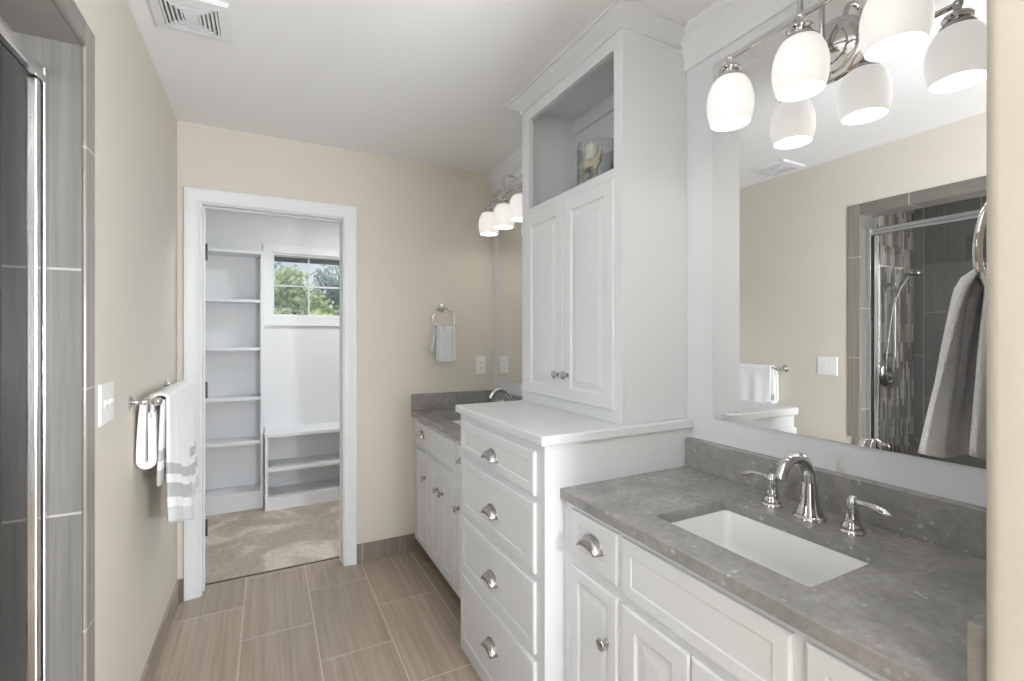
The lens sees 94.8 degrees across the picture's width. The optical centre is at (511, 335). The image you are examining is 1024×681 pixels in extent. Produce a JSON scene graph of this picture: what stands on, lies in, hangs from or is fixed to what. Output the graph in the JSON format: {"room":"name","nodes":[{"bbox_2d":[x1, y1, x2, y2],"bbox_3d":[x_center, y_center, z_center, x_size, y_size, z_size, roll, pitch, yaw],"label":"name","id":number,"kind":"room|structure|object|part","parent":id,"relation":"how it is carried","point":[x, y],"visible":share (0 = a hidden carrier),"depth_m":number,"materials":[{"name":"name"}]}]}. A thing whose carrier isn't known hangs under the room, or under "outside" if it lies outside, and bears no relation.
{"room":"bathroom","nodes":[
{"label":"bathroom","id":0,"kind":"room"},
{"bbox_2d":[74,0,176,680],"bbox_3d":[-0.522,0.126,-0.032,0.138,2.440,5.623,0,0,-27],"label":"wall","id":1,"kind":"structure","parent":0,"point":[136,120],"depth_m":1.58,"materials":[{"name":"beige paint"}]},
{"bbox_2d":[0,16,48,680],"bbox_3d":[-0.907,0.303,0.737,0.069,1.885,0.903,0,0,-27],"label":"shower door","id":2,"kind":"structure","parent":1,"relation":"attached to","point":[24,82],"depth_m":1.06,"materials":[{"name":"silver metal"}]},
{"bbox_3d":[-0.921,0.306,0.724,0.006,1.800,0.793,0,0,-27],"label":"glass panel","id":3,"kind":"part","parent":2,"relation":"part of","materials":[{"name":"clear glass"}]},
{"bbox_2d":[0,0,81,45],"bbox_3d":[-0.918,-0.721,0.731,0.138,0.010,0.903,0,0,-27],"label":"trim","id":4,"kind":"structure","parent":1,"relation":"attached to","point":[39,18],"depth_m":1.06,"materials":[{"name":"tile"}]},
{"bbox_2d":[14,32,81,680],"bbox_3d":[-0.918,0.310,0.731,0.138,2.072,0.923,0,0,-27],"label":"jamb","id":5,"kind":"object","parent":1,"relation":"attached to","point":[63,61],"visible":0.56,"depth_m":1.15,"materials":[{"name":"tile"}]},
{"bbox_2d":[53,0,85,45],"bbox_3d":[-0.852,-0.749,0.765,0.009,0.067,0.901,0,0,-27],"label":"trim","id":6,"kind":"structure","parent":1,"relation":"attached to","point":[68,9],"depth_m":1.10,"materials":[{"name":"tile"}]},
{"bbox_2d":[82,22,94,680],"bbox_3d":[-0.852,0.282,0.765,0.009,2.128,1.039,0,0,-27],"label":"trim","id":7,"kind":"structure","parent":1,"relation":"attached to","point":[88,51],"depth_m":1.18,"materials":[{"name":"tile"}]},
{"bbox_2d":[98,381,113,426],"bbox_3d":[-1.145,0.191,1.334,0.013,0.115,0.122,0,0,-27],"label":"light switch","id":8,"kind":"object","parent":1,"relation":"attached to","point":[105,390],"visible":1,"depth_m":1.31,"materials":[{"name":"white plastic"}]},
{"bbox_2d":[128,379,175,410],"bbox_3d":[-1.379,0.224,1.867,0.089,0.054,0.669,0,0,-27],"label":"towel bar","id":9,"kind":"object","parent":1,"relation":"attached to","point":[132,402],"visible":0.63,"depth_m":1.59,"materials":[{"name":"silver metal"}]},
{"bbox_3d":[-1.237,0.224,1.594,0.089,0.054,0.054,0,0,-27],"label":"post","id":10,"kind":"part","parent":9,"relation":"part of","materials":[{"name":"silver metal"}]},
{"bbox_3d":[-1.520,0.224,2.140,0.089,0.054,0.054,0,0,-27],"label":"post","id":11,"kind":"part","parent":9,"relation":"part of","materials":[{"name":"silver metal"}]},
{"bbox_2d":[140,580,178,680],"bbox_3d":[-1.391,1.292,1.805,0.011,0.108,1.299,0,0,-27],"label":"baseboard","id":12,"kind":"structure","parent":1,"relation":"attached to","point":[153,660],"depth_m":1.98,"materials":[{"name":"tile"}]},
{"bbox_2d":[136,380,198,521],"bbox_3d":[-1.355,0.467,1.888,0.148,0.535,0.576,0,0,-27],"label":"bath towel","id":13,"kind":"object","parent":1,"relation":"attached to","point":[165,431],"visible":0.98,"depth_m":1.69,"materials":[{"name":"white fabric"}]},
{"bbox_2d":[205,209,339,498],"bbox_3d":[-1.662,0.126,4.128,2.350,2.440,0.140,0,0,-27],"label":"wall","id":14,"kind":"structure","parent":0,"point":[302,387],"depth_m":3.96,"materials":[{"name":"white paint"}]},
{"bbox_2d":[263,243,338,325],"bbox_3d":[-1.725,-0.421,4.002,0.705,0.679,0.026,0,0,-27],"label":"window frame","id":15,"kind":"structure","parent":14,"relation":"in","point":[269,249],"depth_m":3.92,"materials":[{"name":"white paint"}]},
{"bbox_2d":[273,253,338,316],"bbox_3d":[-1.757,-0.426,4.065,0.553,0.520,0.105,0,0,-27],"label":"window","id":16,"kind":"structure","parent":14,"relation":"in","point":[308,257],"depth_m":4.04,"materials":[{"name":"white paint"}]},
{"bbox_2d":[274,257,338,264],"bbox_3d":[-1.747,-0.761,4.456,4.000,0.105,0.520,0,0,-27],"label":"trim","id":17,"kind":"structure","parent":14,"relation":"attached to","point":[278,259],"depth_m":4.56,"materials":[{"name":"grey"}]},
{"bbox_2d":[153,499,481,680],"bbox_3d":[0.274,1.393,1.156,3.050,0.106,7.200,0,0,-27],"label":"floor","id":18,"kind":"structure","parent":0,"point":[395,617],"depth_m":2.28,"materials":[{"name":"tile"}]},
{"bbox_2d":[206,247,263,515],"bbox_3d":[-2.245,0.342,3.623,0.596,1.997,0.221,0,0,-27],"label":"shelving unit","id":19,"kind":"object","parent":18,"relation":"on","point":[234,277],"visible":0.56,"depth_m":3.72,"materials":[{"name":"white paint"}]},
{"bbox_3d":[-2.245,1.214,3.623,0.546,0.022,0.205,0,0,-27],"label":"shelf","id":20,"kind":"part","parent":19,"relation":"part of","materials":[{"name":"white paint"}]},
{"bbox_3d":[-2.245,0.825,3.623,0.546,0.022,0.205,0,0,-27],"label":"shelf","id":21,"kind":"part","parent":19,"relation":"part of","materials":[{"name":"white paint"}]},
{"bbox_3d":[-2.245,0.484,3.623,0.546,0.022,0.205,0,0,-27],"label":"shelf","id":22,"kind":"part","parent":19,"relation":"part of","materials":[{"name":"white paint"}]},
{"bbox_3d":[-2.245,0.101,3.623,0.546,0.022,0.205,0,0,-27],"label":"shelf","id":23,"kind":"part","parent":19,"relation":"part of","materials":[{"name":"white paint"}]},
{"bbox_3d":[-2.245,-0.269,3.623,0.546,0.022,0.205,0,0,-27],"label":"shelf","id":24,"kind":"part","parent":19,"relation":"part of","materials":[{"name":"white paint"}]},
{"bbox_3d":[-1.994,0.354,3.756,0.022,1.972,0.215,0,0,-27],"label":"panel","id":25,"kind":"part","parent":19,"relation":"part of","materials":[{"name":"white paint"}]},
{"bbox_2d":[264,422,339,510],"bbox_3d":[-1.545,1.047,3.932,0.928,0.586,0.316,0,0,-27],"label":"shelving unit","id":26,"kind":"object","parent":18,"relation":"on","point":[302,462],"visible":0.5,"depth_m":3.89,"materials":[{"name":"white paint"}]},
{"bbox_3d":[-1.946,1.060,3.728,0.022,0.561,0.310,0,0,-27],"label":"panel","id":27,"kind":"part","parent":26,"relation":"part of","materials":[{"name":"white paint"}]},
{"bbox_3d":[-1.545,1.257,3.932,0.878,0.022,0.300,0,0,-27],"label":"shelf","id":28,"kind":"part","parent":26,"relation":"part of","materials":[{"name":"white paint"}]},
{"bbox_3d":[-1.545,1.035,3.932,0.878,0.022,0.300,0,0,-27],"label":"shelf","id":29,"kind":"part","parent":26,"relation":"part of","materials":[{"name":"white paint"}]},
{"bbox_3d":[-1.616,1.060,4.069,0.878,0.561,0.008,0,0,-27],"label":"panel","id":30,"kind":"part","parent":26,"relation":"part of","materials":[{"name":"white paint"}]},
{"bbox_2d":[414,417,460,598],"bbox_3d":[-0.161,0.921,2.629,0.584,0.849,0.986,0,0,-27],"label":"bathroom vanity","id":31,"kind":"object","parent":18,"relation":"on","point":[437,456],"visible":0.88,"depth_m":2.50,"materials":[{"name":"white paint"}]},
{"bbox_3d":[-0.543,0.576,2.766,0.028,0.042,0.098,0,0,-27],"label":"cup pull","id":32,"kind":"part","parent":31,"relation":"part of","materials":[{"name":"silver metal"}]},
{"bbox_3d":[-0.527,0.586,2.773,0.011,0.137,0.214,0,0,-27],"label":"drawer","id":33,"kind":"part","parent":31,"relation":"part of","materials":[{"name":"white paint"}]},
{"bbox_3d":[-0.527,0.961,2.773,0.011,0.555,0.214,0,0,-27],"label":"door","id":34,"kind":"part","parent":31,"relation":"part of","materials":[{"name":"white paint"}]},
{"bbox_3d":[-0.420,0.963,2.567,0.011,0.551,0.206,0,0,-27],"label":"door","id":35,"kind":"part","parent":31,"relation":"part of","materials":[{"name":"white paint"}]},
{"bbox_3d":[-0.372,0.592,2.474,0.011,0.149,0.415,0,0,-27],"label":"false drawer","id":36,"kind":"part","parent":31,"relation":"part of","materials":[{"name":"white paint"}]},
{"bbox_3d":[-0.324,0.963,2.381,0.011,0.551,0.206,0,0,-27],"label":"door","id":37,"kind":"part","parent":31,"relation":"part of","materials":[{"name":"white paint"}]},
{"bbox_3d":[-0.266,0.819,2.228,0.028,0.033,0.033,0,0,-27],"label":"knob","id":38,"kind":"part","parent":31,"relation":"part of","materials":[{"name":"silver metal"}]},
{"bbox_3d":[-0.217,0.586,2.176,0.011,0.137,0.213,0,0,-27],"label":"drawer","id":39,"kind":"part","parent":31,"relation":"part of","materials":[{"name":"white paint"}]},
{"bbox_3d":[-0.217,0.961,2.176,0.011,0.555,0.213,0,0,-27],"label":"door","id":40,"kind":"part","parent":31,"relation":"part of","materials":[{"name":"white paint"}]},
{"bbox_2d":[411,390,521,441],"bbox_3d":[-0.152,0.431,2.633,0.566,0.131,0.989,0,0,-27],"label":"countertop","id":41,"kind":"structure","parent":31,"relation":"on","point":[437,410],"depth_m":2.95,"materials":[{"name":"grey stone"}]},
{"bbox_2d":[488,387,513,401],"bbox_3d":[-0.056,0.380,2.688,0.172,0.174,0.371,0,0,-27],"label":"faucet","id":42,"kind":"object","parent":41,"relation":"on","point":[505,391],"visible":0.43,"depth_m":2.68,"materials":[{"name":"silver metal"}]},
{"bbox_2d":[455,400,692,680],"bbox_3d":[0.193,0.824,1.869,0.656,1.045,0.736,0,0,-27],"label":"chest","id":43,"kind":"object","parent":18,"relation":"on","point":[517,456],"visible":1,"depth_m":1.59,"materials":[{"name":"white paint"}]},
{"bbox_3d":[-0.087,1.136,1.728,0.028,0.042,0.098,0,0,-27],"label":"cup pull","id":44,"kind":"part","parent":43,"relation":"part of","materials":[{"name":"silver metal"}]},
{"bbox_3d":[-0.087,0.886,1.728,0.028,0.042,0.098,0,0,-27],"label":"cup pull","id":45,"kind":"part","parent":43,"relation":"part of","materials":[{"name":"silver metal"}]},
{"bbox_3d":[-0.087,0.641,1.728,0.028,0.042,0.098,0,0,-27],"label":"cup pull","id":46,"kind":"part","parent":43,"relation":"part of","materials":[{"name":"silver metal"}]},
{"bbox_3d":[-0.087,0.436,1.728,0.028,0.042,0.098,0,0,-27],"label":"cup pull","id":47,"kind":"part","parent":43,"relation":"part of","materials":[{"name":"silver metal"}]},
{"bbox_3d":[-0.071,1.157,1.735,0.011,0.288,0.621,0,0,-27],"label":"drawer","id":48,"kind":"part","parent":43,"relation":"part of","materials":[{"name":"white paint"}]},
{"bbox_3d":[-0.071,0.877,1.735,0.011,0.223,0.621,0,0,-27],"label":"drawer","id":49,"kind":"part","parent":43,"relation":"part of","materials":[{"name":"white paint"}]},
{"bbox_3d":[-0.071,0.629,1.735,0.011,0.219,0.621,0,0,-27],"label":"drawer","id":50,"kind":"part","parent":43,"relation":"part of","materials":[{"name":"white paint"}]},
{"bbox_3d":[-0.071,0.428,1.735,0.011,0.137,0.621,0,0,-27],"label":"drawer","id":51,"kind":"part","parent":43,"relation":"part of","materials":[{"name":"white paint"}]},
{"bbox_2d":[506,0,686,424],"bbox_3d":[0.318,-0.396,1.952,0.360,1.395,0.820,0,0,-27],"label":"cabinet","id":52,"kind":"object","parent":43,"relation":"on","point":[604,257],"visible":0.96,"depth_m":1.70,"materials":[{"name":"white paint"}]},
{"bbox_3d":[0.137,-0.142,2.024,0.011,0.800,0.308,0,0,-27],"label":"door","id":53,"kind":"part","parent":52,"relation":"part of","materials":[{"name":"white paint"}]},
{"bbox_3d":[0.176,0.156,1.907,0.028,0.033,0.033,0,0,-27],"label":"knob","id":54,"kind":"part","parent":52,"relation":"part of","materials":[{"name":"silver metal"}]},
{"bbox_3d":[0.207,0.156,1.848,0.028,0.033,0.033,0,0,-27],"label":"knob","id":55,"kind":"part","parent":52,"relation":"part of","materials":[{"name":"silver metal"}]},
{"bbox_3d":[0.280,-0.142,1.749,0.011,0.800,0.307,0,0,-27],"label":"door","id":56,"kind":"part","parent":52,"relation":"part of","materials":[{"name":"white paint"}]},
{"bbox_2d":[577,138,613,185],"bbox_3d":[0.353,-0.673,1.927,0.174,0.210,0.174,0,0,-27],"label":"glass vase","id":57,"kind":"object","parent":52,"relation":"in","point":[580,147],"visible":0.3,"depth_m":1.89,"materials":[{"name":"clear glass"}]},
{"bbox_2d":[577,158,592,169],"bbox_3d":[0.304,-0.695,1.903,0.092,0.048,0.025,0,0,45],"label":"seashell","id":58,"kind":"object","parent":57,"relation":"in","point":[588,163],"visible":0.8,"depth_m":1.90,"materials":[{"name":"beige"}]},
{"bbox_2d":[585,169,593,178],"bbox_3d":[0.306,-0.647,1.889,0.017,0.036,0.068,0,0,-27],"label":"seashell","id":59,"kind":"object","parent":57,"relation":"in","point":[588,173],"visible":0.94,"depth_m":1.89,"materials":[{"name":"grey"}]},
{"bbox_2d":[586,143,598,181],"bbox_3d":[0.330,-0.684,1.935,0.054,0.206,0.054,0,0,-27],"label":"pillar candle","id":60,"kind":"object","parent":57,"relation":"in","point":[592,150],"visible":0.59,"depth_m":1.91,"materials":[{"name":"white wax"}]},
{"bbox_2d":[593,146,602,170],"bbox_3d":[0.339,-0.704,1.872,0.035,0.093,0.035,0,0,-10],"label":"seashell","id":61,"kind":"object","parent":57,"relation":"in","point":[597,160],"visible":1,"depth_m":1.86,"materials":[{"name":"beige"}]},
{"bbox_3d":[0.318,-1.066,1.951,0.359,0.056,0.820,0,0,-27],"label":"crown moulding","id":62,"kind":"part","parent":52,"relation":"part of","materials":[{"name":"white paint"}]},
{"bbox_2d":[565,501,889,680],"bbox_3d":[0.611,0.921,1.140,0.584,0.849,0.964,0,0,-27],"label":"bathroom vanity","id":63,"kind":"object","parent":18,"relation":"on","point":[633,612],"visible":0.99,"depth_m":1.09,"materials":[{"name":"white paint"}]},
{"bbox_3d":[0.212,0.576,1.309,0.028,0.042,0.098,0,0,-27],"label":"cup pull","id":64,"kind":"part","parent":63,"relation":"part of","materials":[{"name":"silver metal"}]},
{"bbox_3d":[0.228,0.586,1.317,0.011,0.137,0.211,0,0,-27],"label":"drawer","id":65,"kind":"part","parent":63,"relation":"part of","materials":[{"name":"white paint"}]},
{"bbox_3d":[0.228,0.961,1.317,0.011,0.555,0.211,0,0,-27],"label":"door","id":66,"kind":"part","parent":63,"relation":"part of","materials":[{"name":"white paint"}]},
{"bbox_3d":[0.240,0.819,1.251,0.028,0.033,0.033,0,0,-27],"label":"knob","id":67,"kind":"part","parent":63,"relation":"part of","materials":[{"name":"silver metal"}]},
{"bbox_3d":[0.335,0.963,1.111,0.011,0.551,0.220,0,0,-27],"label":"door","id":68,"kind":"part","parent":63,"relation":"part of","materials":[{"name":"white paint"}]},
{"bbox_3d":[0.386,0.592,1.012,0.011,0.149,0.442,0,0,-27],"label":"false drawer","id":69,"kind":"part","parent":63,"relation":"part of","materials":[{"name":"white paint"}]},
{"bbox_3d":[0.437,0.963,0.913,0.011,0.551,0.220,0,0,-27],"label":"door","id":70,"kind":"part","parent":63,"relation":"part of","materials":[{"name":"white paint"}]},
{"bbox_2d":[560,437,985,680],"bbox_3d":[0.620,0.431,1.144,0.566,0.131,0.966,0,0,-27],"label":"countertop","id":71,"kind":"structure","parent":63,"relation":"on","point":[916,611],"depth_m":1.01,"materials":[{"name":"grey stone"}]},
{"bbox_2d":[672,510,868,586],"bbox_3d":[0.582,0.568,1.109,0.315,0.140,0.438,0,0,-27],"label":"sink","id":72,"kind":"object","parent":71,"relation":"in","point":[805,562],"visible":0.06,"depth_m":1.21,"materials":[{"name":"white ceramic"}]},
{"bbox_2d":[742,452,891,536],"bbox_3d":[0.722,0.380,1.188,0.172,0.174,0.371,0,0,-27],"label":"faucet","id":73,"kind":"object","parent":71,"relation":"on","point":[808,509],"visible":1,"depth_m":1.19,"materials":[{"name":"silver metal"}]},
{"bbox_3d":[0.693,0.395,1.337,0.017,0.020,0.081,0,0,-36],"label":"lever","id":74,"kind":"part","parent":73,"relation":"part of","materials":[{"name":"silver metal"}]},
{"bbox_3d":[0.718,0.423,1.300,0.054,0.087,0.054,0,0,-27],"label":"handle","id":75,"kind":"part","parent":73,"relation":"part of","materials":[{"name":"silver metal"}]},
{"bbox_3d":[0.722,0.380,1.188,0.172,0.174,0.076,0,0,-27],"label":"spout","id":76,"kind":"part","parent":73,"relation":"part of","materials":[{"name":"silver metal"}]},
{"bbox_3d":[0.811,0.423,1.120,0.054,0.087,0.054,0,0,-27],"label":"handle","id":77,"kind":"part","parent":73,"relation":"part of","materials":[{"name":"silver metal"}]},
{"bbox_3d":[0.827,0.395,1.078,0.017,0.020,0.081,0,0,-19],"label":"lever","id":78,"kind":"part","parent":73,"relation":"part of","materials":[{"name":"silver metal"}]},
{"bbox_3d":[0.546,0.586,0.704,0.011,0.137,0.208,0,0,-27],"label":"drawer","id":79,"kind":"part","parent":63,"relation":"part of","materials":[{"name":"white paint"}]},
{"bbox_2d":[177,120,492,579],"bbox_3d":[-0.888,0.126,2.877,1.890,2.440,0.120,0,0,-27],"label":"wall","id":80,"kind":"structure","parent":0,"point":[421,247],"depth_m":2.88,"materials":[{"name":"beige paint"}]},
{"bbox_2d":[205,212,207,580],"bbox_3d":[-1.889,0.329,2.768,0.043,2.005,0.710,0,0,-44],"label":"door","id":81,"kind":"structure","parent":80,"relation":"in","point":[206,245],"depth_m":2.55,"materials":[{"name":"white paint"}]},
{"bbox_2d":[183,186,356,600],"bbox_3d":[-1.322,0.292,2.640,0.846,2.107,0.141,0,0,-27],"label":"door frame","id":82,"kind":"structure","parent":80,"relation":"attached to","point":[193,197],"depth_m":2.52,"materials":[{"name":"white paint"}]},
{"bbox_2d":[205,556,339,584],"bbox_3d":[-1.353,1.343,2.699,0.690,0.005,0.008,0,0,-27],"label":"trim","id":83,"kind":"structure","parent":80,"relation":"attached to","point":[338,556],"depth_m":2.69,"materials":[{"name":"brown metal"}]},
{"bbox_2d":[177,533,422,600],"bbox_3d":[-0.911,1.292,2.791,1.770,0.108,0.011,0,0,-27],"label":"baseboard","id":84,"kind":"structure","parent":80,"relation":"attached to","point":[368,551],"depth_m":2.86,"materials":[{"name":"tile"}]},
{"bbox_2d":[432,304,454,327],"bbox_3d":[-0.443,-0.117,3.001,0.156,0.177,0.071,0,0,-27],"label":"towel ring","id":85,"kind":"object","parent":80,"relation":"attached to","point":[440,308],"visible":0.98,"depth_m":2.99,"materials":[{"name":"silver metal"}]},
{"bbox_3d":[-0.445,-0.178,3.003,0.054,0.054,0.065,0,0,-27],"label":"post","id":86,"kind":"part","parent":85,"relation":"part of","materials":[{"name":"silver metal"}]},
{"bbox_2d":[476,357,485,373],"bbox_3d":[-0.208,0.199,3.158,0.070,0.115,0.008,0,0,-27],"label":"wall outlet","id":87,"kind":"object","parent":80,"relation":"attached to","point":[480,361],"visible":1,"depth_m":3.15,"materials":[{"name":"white plastic"}]},
{"bbox_2d":[127,0,715,173],"bbox_3d":[-0.108,-1.144,0.969,3.900,0.100,7.220,0,0,-27],"label":"ceiling","id":88,"kind":"structure","parent":0,"point":[433,82],"depth_m":1.93,"materials":[{"name":"white paint"}]},
{"bbox_2d":[147,0,232,44],"bbox_3d":[-1.092,-1.087,1.601,0.234,0.014,0.234,0,0,-27],"label":"ceiling vent","id":89,"kind":"object","parent":88,"relation":"in","point":[207,19],"visible":1,"depth_m":1.60,"materials":[{"name":"white paint"}]},
{"bbox_3d":[-1.092,-1.085,1.601,0.040,0.010,0.040,0,0,-27],"label":"plate","id":90,"kind":"part","parent":89,"relation":"part of","materials":[{"name":"white paint"}]},
{"bbox_2d":[429,326,455,361],"bbox_3d":[-0.430,0.052,2.979,0.175,0.231,0.082,0,0,-27],"label":"hand towel","id":91,"kind":"object","parent":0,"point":[443,340],"visible":1,"depth_m":2.96,"materials":[{"name":"white fabric"}]},
{"bbox_2d":[493,0,985,506],"bbox_3d":[0.536,0.126,2.052,0.120,2.440,2.656,0,0,-27],"label":"wall","id":92,"kind":"structure","parent":0,"point":[963,483],"depth_m":1.63,"materials":[{"name":"white paint"}]},
{"bbox_2d":[485,146,521,193],"bbox_3d":[0.066,-1.030,2.761,0.063,0.129,0.965,0,0,-27],"label":"crown molding","id":93,"kind":"structure","parent":92,"relation":"attached to","point":[512,164],"depth_m":2.96,"materials":[{"name":"white paint"}]},
{"bbox_2d":[490,390,521,401],"bbox_3d":[0.084,0.416,2.756,0.033,0.101,0.989,0,0,-27],"label":"backsplash","id":94,"kind":"structure","parent":92,"relation":"attached to","point":[498,396],"depth_m":3.00,"materials":[{"name":"grey stone"}]},
{"bbox_2d":[499,181,521,382],"bbox_3d":[0.108,-0.324,2.741,0.006,1.216,0.844,0,0,-27],"label":"wall mirror","id":95,"kind":"object","parent":92,"relation":"attached to","point":[510,240],"visible":0.26,"depth_m":2.96,"materials":[{"name":"silver mirror"}]},
{"bbox_2d":[479,175,521,235],"bbox_3d":[-0.009,-0.778,2.727,0.214,0.310,0.538,0,0,-27],"label":"vanity light","id":96,"kind":"object","parent":95,"relation":"attached to","point":[505,214],"visible":0.88,"depth_m":2.67,"materials":[{"name":"white glass"}]},
{"bbox_3d":[-0.141,-0.689,2.889,0.128,0.132,0.128,0,0,-27],"label":"lamp shade","id":97,"kind":"part","parent":96,"relation":"part of","materials":[{"name":"white glass"}]},
{"bbox_3d":[-0.047,-0.689,2.708,0.128,0.132,0.128,0,0,-27],"label":"lamp shade","id":98,"kind":"part","parent":96,"relation":"part of","materials":[{"name":"white glass"}]},
{"bbox_3d":[-0.047,-0.815,2.708,0.023,0.023,0.432,0,0,-27],"label":"rod","id":99,"kind":"part","parent":96,"relation":"part of","materials":[{"name":"silver metal"}]},
{"bbox_3d":[-0.001,-0.846,2.731,0.116,0.175,0.021,0,0,-27],"label":"arm","id":100,"kind":"part","parent":96,"relation":"part of","materials":[{"name":"silver metal"}]},
{"bbox_3d":[0.048,-0.689,2.526,0.128,0.132,0.128,0,0,-27],"label":"lamp shade","id":101,"kind":"part","parent":96,"relation":"part of","materials":[{"name":"white glass"}]},
{"bbox_2d":[681,0,796,71],"bbox_3d":[0.839,-1.030,1.269,0.063,0.129,0.987,0,0,-27],"label":"crown molding","id":102,"kind":"structure","parent":92,"relation":"attached to","point":[722,23],"depth_m":1.55,"materials":[{"name":"white paint"}]},
{"bbox_2d":[685,437,985,559],"bbox_3d":[0.857,0.416,1.266,0.033,0.101,0.966,0,0,-27],"label":"backsplash","id":103,"kind":"structure","parent":92,"relation":"attached to","point":[956,525],"depth_m":1.16,"materials":[{"name":"grey stone"}]},
{"bbox_2d":[713,0,985,468],"bbox_3d":[0.888,-0.324,1.236,0.006,1.216,0.853,0,0,-27],"label":"wall mirror","id":104,"kind":"object","parent":92,"relation":"attached to","point":[845,215],"visible":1,"depth_m":1.24,"materials":[{"name":"silver mirror"}]},
{"bbox_2d":[707,0,934,130],"bbox_3d":[0.773,-0.778,1.220,0.214,0.310,0.538,0,0,-27],"label":"vanity light","id":105,"kind":"object","parent":104,"relation":"attached to","point":[807,60],"visible":1,"depth_m":1.18,"materials":[{"name":"white glass"}]},
{"bbox_3d":[0.641,-0.689,1.382,0.128,0.132,0.128,0,0,-27],"label":"lamp shade","id":106,"kind":"part","parent":105,"relation":"part of","materials":[{"name":"white glass"}]},
{"bbox_3d":[0.735,-0.815,1.200,0.023,0.023,0.432,0,0,-27],"label":"rod","id":107,"kind":"part","parent":105,"relation":"part of","materials":[{"name":"silver metal"}]},
{"bbox_3d":[0.735,-0.689,1.200,0.128,0.132,0.128,0,0,-27],"label":"lamp shade","id":108,"kind":"part","parent":105,"relation":"part of","materials":[{"name":"white glass"}]},
{"bbox_3d":[0.781,-0.846,1.224,0.116,0.175,0.021,0,0,-27],"label":"arm","id":109,"kind":"part","parent":105,"relation":"part of","materials":[{"name":"silver metal"}]},
{"bbox_3d":[0.829,-0.689,1.018,0.128,0.132,0.128,0,0,-27],"label":"lamp shade","id":110,"kind":"part","parent":105,"relation":"part of","materials":[{"name":"white glass"}]},
{"bbox_2d":[986,0,1023,680],"bbox_3d":[1.280,0.126,0.873,1.523,2.440,0.122,0,0,-27],"label":"wall","id":111,"kind":"structure","parent":0,"point":[1004,18],"depth_m":0.56,"materials":[{"name":"beige paint"}]},
{"bbox_2d":[918,268,985,458],"bbox_3d":[0.767,0.044,0.749,0.342,0.304,0.088,0,0,-27],"label":"hand towel","id":112,"kind":"object","parent":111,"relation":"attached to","point":[955,421],"visible":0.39,"depth_m":0.73,"materials":[{"name":"grey fabric"}]},
{"bbox_2d":[972,203,985,288],"bbox_3d":[0.780,-0.157,0.724,0.152,0.173,0.073,0,0,-27],"label":"towel ring","id":113,"kind":"object","parent":111,"relation":"attached to","point":[977,246],"visible":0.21,"depth_m":0.71,"materials":[{"name":"silver metal"}]},
{"label":"outside","id":114,"kind":"structure","parent":0,"visible":0},
{"bbox_3d":[-10.454,4.496,31.020,70.000,0.300,55.300,0,0,-27],"label":"ground","id":115,"kind":"structure","parent":114,"visible":0},
{"bbox_2d":[274,262,281,272],"bbox_3d":[-8.670,0.540,14.830,2.206,7.620,3.062,0,0,41],"label":"tree","id":116,"kind":"object","parent":115,"relation":"on","point":[278,263],"visible":0.02,"depth_m":15.91,"materials":[{"name":"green plant"}]},
{"bbox_2d":[274,308,292,314],"bbox_3d":[-6.606,1.796,12.381,1.984,5.108,2.009,0,0,-27],"label":"tree","id":117,"kind":"object","parent":115,"relation":"on","point":[289,310],"visible":0.02,"depth_m":12.00,"materials":[{"name":"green plant"}]},
{"bbox_2d":[274,264,338,314],"bbox_3d":[-6.698,1.114,14.468,2.827,6.473,2.780,0,0,-27],"label":"tree","id":118,"kind":"object","parent":115,"relation":"on","point":[295,298],"visible":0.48,"depth_m":14.03,"materials":[{"name":"green plant"}]},
{"bbox_2d":[309,309,332,314],"bbox_3d":[-4.384,1.772,11.772,2.014,5.157,1.687,0,0,-27],"label":"tree","id":119,"kind":"object","parent":115,"relation":"on","point":[317,311],"visible":0.02,"depth_m":11.36,"materials":[{"name":"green plant"}]},
{"bbox_2d":[306,265,338,314],"bbox_3d":[-6.873,0.507,19.008,3.404,7.687,2.566,0,0,-27],"label":"tree","id":120,"kind":"object","parent":115,"relation":"on","point":[329,281],"visible":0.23,"depth_m":18.45,"materials":[{"name":"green plant"}]}
]}

